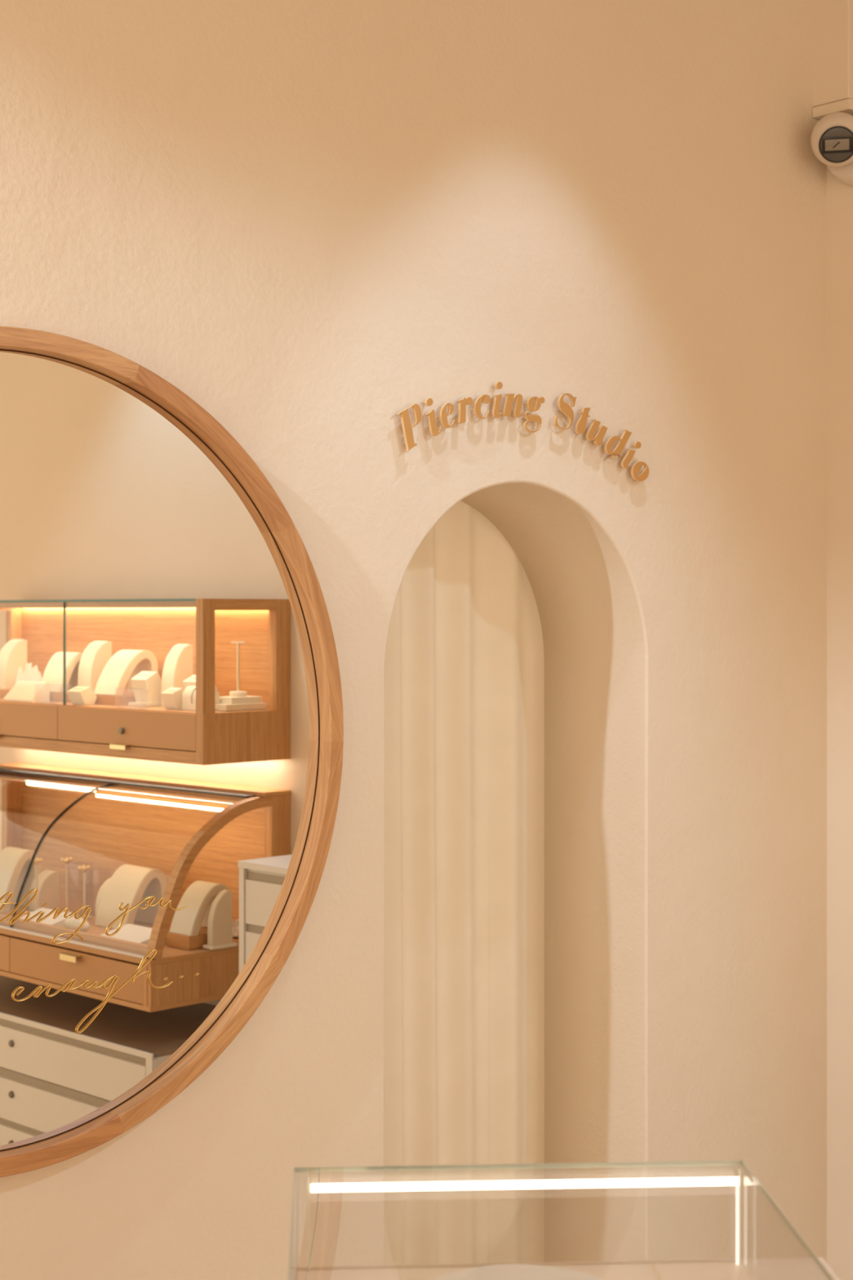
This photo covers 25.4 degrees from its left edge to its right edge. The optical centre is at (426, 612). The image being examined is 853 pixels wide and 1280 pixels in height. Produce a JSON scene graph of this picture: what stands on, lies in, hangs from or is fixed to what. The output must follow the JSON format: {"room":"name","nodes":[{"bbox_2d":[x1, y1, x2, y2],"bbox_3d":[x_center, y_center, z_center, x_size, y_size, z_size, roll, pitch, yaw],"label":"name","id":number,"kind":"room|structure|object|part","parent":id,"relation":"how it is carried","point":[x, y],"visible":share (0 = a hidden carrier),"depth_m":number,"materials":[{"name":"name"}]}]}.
{"room":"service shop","nodes":[
{"label":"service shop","id":0,"kind":"room"},
{"bbox_2d":[0,0,826,1279],"bbox_3d":[-1.695,-0.020,2.214,6.941,3.560,0.300,0,0,-43],"label":"wall","id":1,"kind":"structure","parent":0,"point":[317,222],"depth_m":3.81,"materials":[{"name":"beige paint"}]},
{"bbox_2d":[0,326,343,1177],"bbox_3d":[-0.643,0.215,2.959,1.314,1.314,0.045,0,0,-43],"label":"round mirror","id":2,"kind":"object","parent":1,"relation":"attached to","point":[171,718],"visible":1,"depth_m":3.12,"materials":[{"name":"brown wood"}]},
{"bbox_2d":[395,404,422,452],"bbox_3d":[-0.037,-0.345,3.543,0.060,0.092,0.019,0,0,-43],"label":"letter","id":3,"kind":"object","parent":1,"relation":"attached to","point":[406,426],"visible":1,"depth_m":3.54,"materials":[{"name":"gold metal"}]},
{"bbox_2d":[422,398,440,435],"bbox_3d":[0.007,-0.369,3.584,0.039,0.070,0.019,0,0,-43],"label":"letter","id":4,"kind":"object","parent":1,"relation":"attached to","point":[433,430],"visible":1,"depth_m":3.58,"materials":[{"name":"gold metal"}]},
{"bbox_2d":[437,402,455,428],"bbox_3d":[0.036,-0.374,3.611,0.039,0.049,0.019,0,0,-43],"label":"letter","id":5,"kind":"object","parent":1,"relation":"attached to","point":[442,415],"visible":1,"depth_m":3.60,"materials":[{"name":"gold metal"}]},
{"bbox_2d":[383,500,544,1265],"bbox_3d":[-0.025,0.638,4.030,1.140,2.220,0.064,0,0,-43],"label":"curtain","id":6,"kind":"object","parent":1,"relation":"hanging from","point":[464,659],"visible":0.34,"depth_m":4.09,"materials":[{"name":"beige fabric"}]},
{"bbox_2d":[456,396,472,423],"bbox_3d":[0.068,-0.387,3.641,0.039,0.053,0.019,0,0,-43],"label":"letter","id":7,"kind":"object","parent":1,"relation":"attached to","point":[462,403],"visible":1,"depth_m":3.63,"materials":[{"name":"gold metal"}]},
{"bbox_2d":[471,394,490,418],"bbox_3d":[0.103,-0.398,3.673,0.043,0.048,0.019,0,0,-43],"label":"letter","id":8,"kind":"object","parent":1,"relation":"attached to","point":[485,398],"visible":1,"depth_m":3.66,"materials":[{"name":"gold metal"}]},
{"bbox_2d":[489,382,502,417],"bbox_3d":[0.134,-0.414,3.702,0.024,0.071,0.019,0,0,-43],"label":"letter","id":9,"kind":"object","parent":1,"relation":"attached to","point":[495,413],"visible":1,"depth_m":3.69,"materials":[{"name":"gold metal"}]},
{"bbox_2d":[501,393,523,417],"bbox_3d":[0.165,-0.407,3.732,0.055,0.047,0.019,0,0,-43],"label":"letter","id":10,"kind":"object","parent":1,"relation":"attached to","point":[509,398],"visible":1,"depth_m":3.72,"materials":[{"name":"gold metal"}]},
{"bbox_2d":[523,396,545,432],"bbox_3d":[0.210,-0.393,3.773,0.057,0.073,0.019,0,0,-43],"label":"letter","id":11,"kind":"object","parent":1,"relation":"attached to","point":[531,406],"visible":1,"depth_m":3.76,"materials":[{"name":"gold metal"}]},
{"bbox_2d":[552,393,577,429],"bbox_3d":[0.275,-0.406,3.834,0.065,0.074,0.019,0,0,-43],"label":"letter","id":12,"kind":"object","parent":1,"relation":"attached to","point":[564,407],"visible":1,"depth_m":3.83,"materials":[{"name":"gold metal"}]},
{"bbox_2d":[574,407,591,434],"bbox_3d":[0.315,-0.391,3.871,0.042,0.056,0.019,0,0,-43],"label":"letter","id":13,"kind":"object","parent":1,"relation":"attached to","point":[580,425],"visible":1,"depth_m":3.86,"materials":[{"name":"gold metal"}]},
{"bbox_2d":[585,418,608,445],"bbox_3d":[0.346,-0.370,3.900,0.062,0.053,0.019,0,0,-43],"label":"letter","id":14,"kind":"object","parent":1,"relation":"attached to","point":[597,439],"visible":1,"depth_m":3.89,"materials":[{"name":"gold metal"}]},
{"bbox_2d":[602,429,631,461],"bbox_3d":[0.391,-0.345,3.942,0.092,0.073,0.019,0,0,-43],"label":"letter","id":15,"kind":"object","parent":1,"relation":"attached to","point":[622,441],"visible":1,"depth_m":3.94,"materials":[{"name":"gold metal"}]},
{"bbox_2d":[620,441,641,468],"bbox_3d":[0.424,-0.330,3.973,0.059,0.058,0.019,0,0,-43],"label":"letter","id":16,"kind":"object","parent":1,"relation":"attached to","point":[629,455],"visible":1,"depth_m":3.96,"materials":[{"name":"gold metal"}]},
{"bbox_2d":[629,461,648,481],"bbox_3d":[0.445,-0.296,3.993,0.053,0.042,0.019,0,0,-43],"label":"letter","id":17,"kind":"object","parent":1,"relation":"attached to","point":[636,467],"visible":1,"depth_m":3.98,"materials":[{"name":"gold metal"}]},
{"bbox_2d":[826,166,852,1279],"bbox_3d":[3.025,-0.020,2.171,0.120,3.560,6.800,0,0,-41],"label":"wall","id":18,"kind":"structure","parent":0,"point":[839,195],"depth_m":4.45,"materials":[{"name":"beige paint"}]},
{"bbox_2d":[810,98,852,186],"bbox_3d":[0.943,-1.084,4.351,0.161,0.193,0.172,0,0,-41],"label":"security camera","id":19,"kind":"object","parent":18,"relation":"attached to","point":[832,136],"visible":1,"depth_m":4.30,"materials":[{"name":"beige plastic"}]},
{"bbox_3d":[0.930,-1.058,4.285,0.054,0.023,0.013,0,0,12],"label":"sensor pane","id":20,"kind":"part","parent":19,"relation":"part of","materials":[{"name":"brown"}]},
{"bbox_2d":[813,0,852,106],"bbox_3d":[0.955,-1.492,4.417,0.056,0.617,0.114,0,0,-41],"label":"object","id":21,"kind":"structure","parent":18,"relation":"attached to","point":[833,20],"depth_m":4.39,"materials":[{"name":"beige paint"}]},
{"bbox_3d":[0.361,1.810,0.303,7.341,0.100,8.300,0,0,-43],"label":"floor","id":22,"kind":"structure","parent":0,"visible":0},
{"bbox_2d":[293,1257,839,1279],"bbox_3d":[0.164,1.235,1.731,0.582,1.050,0.676,0,0,-3],"label":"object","id":23,"kind":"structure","parent":22,"relation":"on","point":[803,1268],"depth_m":2.04,"materials":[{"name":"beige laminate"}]},
{"bbox_2d":[287,1160,834,1279],"bbox_3d":[0.118,0.655,1.751,0.491,0.110,0.620,0,0,-3],"label":"display case","id":24,"kind":"object","parent":23,"relation":"on","point":[694,1181],"visible":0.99,"depth_m":2.05,"materials":[{"name":"clear glass"}]},
{"bbox_3d":[-0.124,0.657,1.738,0.005,0.104,0.620,0,0,-3],"label":"glass pane","id":25,"kind":"part","parent":24,"relation":"part of","materials":[{"name":"clear glass"}]},
{"bbox_2d":[434,1264,603,1279],"bbox_3d":[0.096,0.703,1.915,0.220,0.013,0.220,0,0,-43],"label":"jewelry display stand","id":26,"kind":"object","parent":24,"relation":"in","point":[499,1272],"visible":1,"depth_m":1.99,"materials":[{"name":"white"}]}
]}

